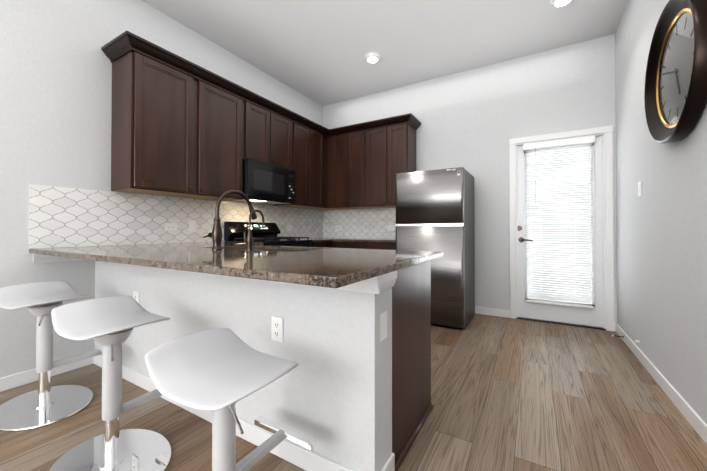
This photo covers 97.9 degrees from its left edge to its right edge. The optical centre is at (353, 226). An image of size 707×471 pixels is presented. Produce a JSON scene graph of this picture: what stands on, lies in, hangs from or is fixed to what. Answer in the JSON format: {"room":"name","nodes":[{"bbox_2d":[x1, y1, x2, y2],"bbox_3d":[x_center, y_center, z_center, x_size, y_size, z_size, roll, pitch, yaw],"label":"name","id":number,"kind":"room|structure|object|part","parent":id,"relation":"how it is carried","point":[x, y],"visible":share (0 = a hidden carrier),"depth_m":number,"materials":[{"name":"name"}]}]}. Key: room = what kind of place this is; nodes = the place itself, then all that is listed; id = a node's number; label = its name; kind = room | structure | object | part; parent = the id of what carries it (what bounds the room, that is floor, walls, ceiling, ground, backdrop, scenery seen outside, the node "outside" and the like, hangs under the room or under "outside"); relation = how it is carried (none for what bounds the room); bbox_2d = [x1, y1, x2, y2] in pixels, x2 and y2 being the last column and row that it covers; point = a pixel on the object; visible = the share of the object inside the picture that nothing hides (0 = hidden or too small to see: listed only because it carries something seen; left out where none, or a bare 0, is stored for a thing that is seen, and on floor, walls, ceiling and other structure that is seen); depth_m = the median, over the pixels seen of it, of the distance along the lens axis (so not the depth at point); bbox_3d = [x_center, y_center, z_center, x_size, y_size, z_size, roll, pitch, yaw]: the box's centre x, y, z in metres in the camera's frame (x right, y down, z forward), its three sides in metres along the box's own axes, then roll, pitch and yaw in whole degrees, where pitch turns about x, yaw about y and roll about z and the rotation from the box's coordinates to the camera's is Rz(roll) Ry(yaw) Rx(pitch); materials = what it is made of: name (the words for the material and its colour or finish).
{"room":"kitchen","nodes":[
{"label":"kitchen","id":0,"kind":"room"},
{"bbox_2d":[0,0,322,377],"bbox_3d":[-2.455,-0.474,1.835,0.100,3.082,7.792,0,-1,30],"label":"wall","id":1,"kind":"structure","parent":0,"point":[55,93],"depth_m":2.26,"materials":[{"name":"paint"}]},
{"bbox_2d":[0,357,91,391],"bbox_3d":[-3.179,1.012,0.472,0.016,0.088,4.530,0,-1,30],"label":"baseboard","id":2,"kind":"structure","parent":1,"relation":"attached to","point":[22,378],"depth_m":2.11,"materials":[{"name":"white wood"}]},
{"bbox_2d":[109,42,200,197],"bbox_3d":[-1.710,-0.839,2.668,0.342,1.085,0.519,0,-1,30],"label":"upper cabinet","id":3,"kind":"object","parent":1,"relation":"attached to","point":[181,127],"depth_m":2.51,"materials":[{"name":"brown wood"}]},
{"bbox_2d":[29,184,324,248],"bbox_3d":[-1.363,-0.059,3.588,0.008,0.441,3.413,0,-1,30],"label":"tile backsplash","id":4,"kind":"structure","parent":1,"relation":"attached to","point":[65,217],"depth_m":2.65,"materials":[{"name":"white tile"}]},
{"bbox_2d":[165,223,176,230],"bbox_3d":[-1.736,0.002,2.932,0.009,0.072,0.115,0,-1,30],"label":"outlet","id":5,"kind":"object","parent":4,"relation":"attached to","point":[170,226],"visible":1,"depth_m":2.93,"materials":[{"name":"white plastic"}]},
{"bbox_2d":[189,220,195,231],"bbox_3d":[-1.626,-0.007,3.117,0.010,0.115,0.072,0,-1,30],"label":"light switch","id":6,"kind":"object","parent":4,"relation":"attached to","point":[192,225],"visible":1,"depth_m":3.11,"materials":[{"name":"white plastic"}]},
{"bbox_2d":[197,74,244,200],"bbox_3d":[-1.443,-0.835,3.124,0.342,1.085,0.539,0,-1,30],"label":"upper cabinet","id":7,"kind":"object","parent":1,"relation":"attached to","point":[220,111],"depth_m":3.02,"materials":[{"name":"brown wood"}]},
{"bbox_2d":[245,98,276,164],"bbox_3d":[-1.195,-1.051,3.550,0.342,0.645,0.442,0,-1,30],"label":"upper cabinet","id":8,"kind":"object","parent":1,"relation":"attached to","point":[260,119],"depth_m":3.48,"materials":[{"name":"brown wood"}]},
{"bbox_2d":[229,158,294,204],"bbox_3d":[-1.091,-0.508,3.671,0.392,0.430,0.752,0,-1,30],"label":"microwave","id":9,"kind":"object","parent":8,"relation":"attached to","point":[267,183],"visible":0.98,"depth_m":3.51,"materials":[{"name":"black metal"}]},
{"bbox_2d":[277,110,292,168],"bbox_3d":[-1.033,-1.049,3.826,0.342,0.645,0.448,0,-1,30],"label":"upper cabinet","id":10,"kind":"object","parent":1,"relation":"attached to","point":[284,123],"depth_m":3.81,"materials":[{"name":"brown wood"}]},
{"bbox_2d":[273,118,312,207],"bbox_3d":[-0.819,-0.826,4.190,0.342,1.085,0.400,0,-1,30],"label":"upper cabinet","id":11,"kind":"object","parent":1,"relation":"attached to","point":[302,134],"depth_m":4.11,"materials":[{"name":"brown wood"}]},
{"bbox_2d":[305,126,324,209],"bbox_3d":[-0.684,-0.824,4.422,0.342,1.085,0.387,0,-1,30],"label":"upper cabinet","id":12,"kind":"object","parent":1,"relation":"attached to","point":[318,135],"depth_m":4.42,"materials":[{"name":"brown wood"}]},
{"bbox_2d":[95,261,391,470],"bbox_3d":[-0.937,0.624,1.886,2.460,0.888,0.170,0,-1,30],"label":"wall","id":13,"kind":"structure","parent":0,"point":[331,393],"depth_m":1.38,"materials":[{"name":"paint"}]},
{"bbox_2d":[133,291,138,302],"bbox_3d":[-1.486,0.500,2.104,0.072,0.115,0.009,0,-1,30],"label":"outlet","id":14,"kind":"object","parent":13,"relation":"attached to","point":[135,295],"visible":0.56,"depth_m":2.10,"materials":[{"name":"white plastic"}]},
{"bbox_2d":[33,253,396,293],"bbox_3d":[-1.015,0.220,1.730,2.483,0.083,0.523,0,-1,30],"label":"trim","id":15,"kind":"structure","parent":13,"relation":"attached to","point":[377,284],"depth_m":1.25,"materials":[{"name":"white"}]},
{"bbox_2d":[92,355,353,470],"bbox_3d":[-0.964,1.023,1.794,2.443,0.088,0.016,0,-1,30],"label":"baseboard","id":16,"kind":"structure","parent":13,"relation":"attached to","point":[298,455],"depth_m":1.48,"materials":[{"name":"white wood"}]},
{"bbox_2d":[271,316,282,342],"bbox_3d":[-0.358,0.479,1.444,0.072,0.115,0.009,0,-1,30],"label":"outlet","id":17,"kind":"object","parent":13,"relation":"attached to","point":[276,328],"visible":1,"depth_m":1.44,"materials":[{"name":"white plastic"}]},
{"bbox_2d":[380,311,386,341],"bbox_3d":[0.121,0.407,1.268,0.009,0.115,0.072,0,-1,30],"label":"outlet","id":18,"kind":"object","parent":13,"relation":"attached to","point":[383,325],"visible":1,"depth_m":1.26,"materials":[{"name":"white plastic"}]},
{"bbox_2d":[0,314,706,470],"bbox_3d":[-0.803,1.089,0.854,3.929,0.060,7.792,0,-1,30],"label":"floor","id":19,"kind":"structure","parent":0,"point":[510,394],"depth_m":1.73,"materials":[{"name":"brown wood"}]},
{"bbox_2d":[0,281,102,431],"bbox_3d":[-1.817,0.711,1.871,0.550,0.714,0.515,0,-1,30],"label":"stool","id":20,"kind":"object","parent":19,"relation":"on","point":[45,404],"visible":0.98,"depth_m":1.81,"materials":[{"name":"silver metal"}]},
{"bbox_3d":[-1.838,0.397,1.837,0.430,0.097,0.357,0,-1,30],"label":"seat","id":21,"kind":"part","parent":20,"relation":"part of","materials":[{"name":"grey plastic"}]},
{"bbox_3d":[-1.775,0.779,1.930,0.322,0.551,0.369,0,-1,30],"label":"stem","id":22,"kind":"part","parent":20,"relation":"part of","materials":[{"name":"silver metal"}]},
{"bbox_2d":[48,296,171,470],"bbox_3d":[-1.060,0.707,1.417,0.550,0.714,0.515,0,-1,30],"label":"stool","id":23,"kind":"object","parent":19,"relation":"on","point":[108,324],"visible":1,"depth_m":1.38,"materials":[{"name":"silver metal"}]},
{"bbox_3d":[-1.081,0.393,1.383,0.430,0.097,0.357,0,-1,30],"label":"seat","id":24,"kind":"part","parent":23,"relation":"part of","materials":[{"name":"grey plastic"}]},
{"bbox_3d":[-1.018,0.776,1.477,0.322,0.551,0.369,0,-1,30],"label":"stem","id":25,"kind":"part","parent":23,"relation":"part of","materials":[{"name":"silver metal"}]},
{"bbox_2d":[145,328,317,470],"bbox_3d":[-0.400,0.726,1.040,0.550,0.669,0.515,0,-1,30],"label":"stool","id":26,"kind":"object","parent":19,"relation":"on","point":[219,372],"visible":1,"depth_m":0.99,"materials":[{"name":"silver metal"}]},
{"bbox_3d":[-0.421,0.435,1.006,0.430,0.097,0.357,0,-1,30],"label":"seat","id":27,"kind":"part","parent":26,"relation":"part of","materials":[{"name":"grey plastic"}]},
{"bbox_3d":[-0.358,0.795,1.100,0.322,0.506,0.369,0,-1,30],"label":"stem","id":28,"kind":"part","parent":26,"relation":"part of","materials":[{"name":"silver metal"}]},
{"bbox_2d":[224,221,312,250],"bbox_3d":[-0.943,0.502,3.576,0.718,1.120,0.753,0,-1,30],"label":"range","id":29,"kind":"object","parent":19,"relation":"on","point":[265,233],"visible":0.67,"depth_m":3.53,"materials":[{"name":"black metal"}]},
{"bbox_2d":[325,242,332,245],"bbox_3d":[-0.528,0.655,4.421,0.596,0.904,1.116,0,-1,30],"label":"base cabinet","id":30,"kind":"object","parent":19,"relation":"on","point":[326,243],"depth_m":4.17,"materials":[{"name":"brown wood"}]},
{"bbox_2d":[333,242,348,245],"bbox_3d":[0.095,0.654,4.346,0.555,0.904,0.616,0,-1,30],"label":"base cabinet","id":31,"kind":"object","parent":19,"relation":"on","point":[334,243],"depth_m":4.15,"materials":[{"name":"brown wood"}]},
{"bbox_2d":[296,238,395,245],"bbox_3d":[-0.100,0.182,4.174,1.592,0.030,1.119,0,-1,30],"label":"countertop","id":32,"kind":"structure","parent":31,"relation":"on","point":[352,241],"depth_m":4.04,"materials":[{"name":"brown stone"}]},
{"bbox_2d":[369,262,432,470],"bbox_3d":[0.050,0.632,1.745,0.616,0.904,0.579,0,-1,30],"label":"base cabinet","id":33,"kind":"object","parent":19,"relation":"on","point":[412,406],"depth_m":1.53,"materials":[{"name":"brown wood"}]},
{"bbox_2d":[29,242,442,288],"bbox_3d":[-0.750,0.165,2.138,2.527,0.030,1.533,0,-1,30],"label":"countertop","id":34,"kind":"structure","parent":33,"relation":"on","point":[320,265],"depth_m":1.40,"materials":[{"name":"brown stone"}]},
{"bbox_2d":[203,190,253,249],"bbox_3d":[-0.837,-0.052,2.133,0.113,0.405,0.380,0,-1,30],"label":"faucet","id":35,"kind":"object","parent":34,"relation":"on","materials":[{"name":"grey metal"}]},
{"bbox_2d":[229,246,276,249],"bbox_3d":[-0.622,0.279,2.179,0.874,0.222,0.434,0,-1,30],"label":"sink","id":36,"kind":"object","parent":34,"relation":"in","point":[230,247],"depth_m":2.47,"materials":[{"name":"silver metal"}]},
{"bbox_2d":[243,210,263,253],"bbox_3d":[-0.582,0.023,1.805,0.069,0.249,0.128,0,-1,30],"label":"faucet","id":37,"kind":"object","parent":34,"relation":"on","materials":[{"name":"grey metal"}]},
{"bbox_2d":[396,167,474,327],"bbox_3d":[0.985,0.233,3.681,0.763,1.700,0.696,0,-1,30],"label":"refrigerator","id":38,"kind":"object","parent":19,"relation":"on","point":[434,210],"visible":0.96,"depth_m":3.33,"materials":[{"name":"grey metal"}]},
{"bbox_3d":[0.828,0.524,3.410,0.763,1.057,0.072,0,-1,30],"label":"door","id":39,"kind":"part","parent":38,"relation":"part of","materials":[{"name":"silver metal"}]},
{"bbox_2d":[396,167,464,223],"bbox_3d":[0.827,-0.328,3.417,0.763,0.582,0.073,0,-1,30],"label":"freezer","id":40,"kind":"object","parent":38,"relation":"in","point":[437,196],"depth_m":3.36,"materials":[{"name":"silver metal"}]},
{"bbox_2d":[516,317,605,329],"bbox_3d":[2.309,1.074,3.475,0.827,0.014,0.125,0,-1,30],"label":"threshold","id":41,"kind":"object","parent":19,"relation":"on","point":[570,324],"visible":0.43,"depth_m":3.40,"materials":[{"name":"grey metal"}]},
{"bbox_2d":[142,0,628,105],"bbox_3d":[-0.803,-2.063,0.881,3.929,0.080,7.792,0,-1,30],"label":"ceiling","id":42,"kind":"structure","parent":0,"point":[316,51],"depth_m":3.19,"materials":[{"name":"paint"}]},
{"bbox_2d":[364,52,380,62],"bbox_3d":[0.222,-1.978,3.611,0.190,0.045,0.190,0,-1,30],"label":"recessed light","id":43,"kind":"object","parent":42,"relation":"in","point":[371,57],"visible":1,"depth_m":3.57,"materials":[{"name":"white plastic"}]},
{"bbox_2d":[550,0,569,5],"bbox_3d":[1.823,-1.986,2.685,0.190,0.045,0.190,0,-1,30],"label":"recessed light","id":44,"kind":"object","parent":42,"relation":"in","point":[559,2],"visible":1,"depth_m":2.71,"materials":[{"name":"white plastic"}]},
{"bbox_2d":[323,34,616,322],"bbox_3d":[1.135,-0.454,4.178,3.729,3.082,0.120,0,-1,30],"label":"wall","id":45,"kind":"structure","parent":0,"point":[473,121],"depth_m":3.76,"materials":[{"name":"paint"}]},
{"bbox_2d":[329,130,352,209],"bbox_3d":[-0.134,-0.822,4.652,0.415,1.085,0.342,0,-1,30],"label":"upper cabinet","id":46,"kind":"object","parent":45,"relation":"attached to","point":[340,145],"depth_m":4.49,"materials":[{"name":"brown wood"}]},
{"bbox_2d":[325,208,396,238],"bbox_3d":[0.196,-0.050,4.648,1.569,0.441,0.008,0,-1,30],"label":"tile backsplash","id":47,"kind":"structure","parent":45,"relation":"attached to","point":[355,223],"depth_m":4.69,"materials":[{"name":"white tile"}]},
{"bbox_2d":[387,225,394,229],"bbox_3d":[0.540,0.014,4.435,0.115,0.072,0.009,0,-1,30],"label":"outlet","id":48,"kind":"object","parent":47,"relation":"attached to","point":[390,227],"visible":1,"depth_m":4.43,"materials":[{"name":"white plastic"}]},
{"bbox_2d":[353,126,376,208],"bbox_3d":[0.122,-0.823,4.502,0.429,1.085,0.342,0,-1,30],"label":"upper cabinet","id":49,"kind":"object","parent":45,"relation":"attached to","point":[360,137],"depth_m":4.31,"materials":[{"name":"brown wood"}]},
{"bbox_2d":[369,122,395,207],"bbox_3d":[0.389,-0.824,4.346,0.461,1.085,0.342,0,-1,30],"label":"upper cabinet","id":50,"kind":"object","parent":45,"relation":"attached to","point":[380,137],"depth_m":4.17,"materials":[{"name":"brown wood"}]},
{"bbox_2d":[393,118,416,205],"bbox_3d":[0.631,-0.826,4.204,0.353,1.085,0.342,0,-1,30],"label":"upper cabinet","id":51,"kind":"object","parent":45,"relation":"attached to","point":[404,132],"depth_m":4.04,"materials":[{"name":"brown wood"}]},
{"bbox_2d":[475,306,509,317],"bbox_3d":[1.667,1.040,3.776,0.442,0.088,0.013,0,-1,30],"label":"baseboard","id":52,"kind":"structure","parent":45,"relation":"attached to","point":[478,310],"depth_m":3.75,"materials":[{"name":"white"}]},
{"bbox_2d":[517,136,603,327],"bbox_3d":[2.302,0.051,3.472,0.817,2.024,0.044,0,-1,30],"label":"patio door","id":53,"kind":"structure","parent":45,"relation":"in","point":[573,315],"depth_m":3.36,"materials":[{"name":"white"}]},
{"bbox_2d":[518,147,590,303],"bbox_3d":[2.284,-0.005,3.435,0.829,1.728,0.087,0,-1,30],"label":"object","id":54,"kind":"structure","parent":53,"relation":"attached to","point":[521,239],"depth_m":3.46,"materials":[{"name":"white glass"}]},
{"bbox_2d":[523,136,594,308],"bbox_3d":[2.266,-0.045,3.420,0.669,1.828,0.060,0,-1,30],"label":"door blinds","id":55,"kind":"object","parent":53,"relation":"attached to","point":[573,142],"visible":0.96,"depth_m":3.42,"materials":[{"name":"white plastic"}]},
{"bbox_2d":[509,125,613,330],"bbox_3d":[2.304,0.016,3.481,0.964,2.130,0.136,0,-1,30],"label":"door frame","id":56,"kind":"structure","parent":45,"relation":"attached to","point":[606,132],"depth_m":3.29,"materials":[{"name":"white wood"}]},
{"bbox_3d":[2.287,-0.019,3.449,0.660,1.760,0.012,0,-1,30],"label":"patio door glass pane frame","id":57,"kind":"part","parent":56,"relation":"part of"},
{"bbox_2d":[615,0,706,423],"bbox_3d":[0.849,-0.490,-0.099,0.100,3.082,7.792,0,-1,30],"label":"wall","id":58,"kind":"structure","parent":0,"point":[661,235],"depth_m":2.12,"materials":[{"name":"paint"}]},
{"bbox_2d":[638,181,641,196],"bbox_3d":[2.283,-0.302,2.459,0.010,0.115,0.072,0,-1,30],"label":"light switch","id":59,"kind":"object","parent":58,"relation":"attached to","point":[640,188],"visible":1,"depth_m":2.44,"materials":[{"name":"white plastic"}]},
{"bbox_2d":[614,323,706,444],"bbox_3d":[0.791,1.007,-0.090,0.023,0.088,7.572,0,-1,30],"label":"baseboard","id":60,"kind":"structure","parent":58,"relation":"attached to","point":[691,416],"depth_m":1.93,"materials":[{"name":"white wood"}]},
{"bbox_2d":[644,0,706,142],"bbox_3d":[1.829,-0.883,1.757,0.078,0.790,0.790,0,-1,30],"label":"wall clock","id":61,"kind":"object","parent":58,"relation":"attached to","point":[675,95],"visible":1,"depth_m":1.72,"materials":[{"name":"brown metal"}]}
]}

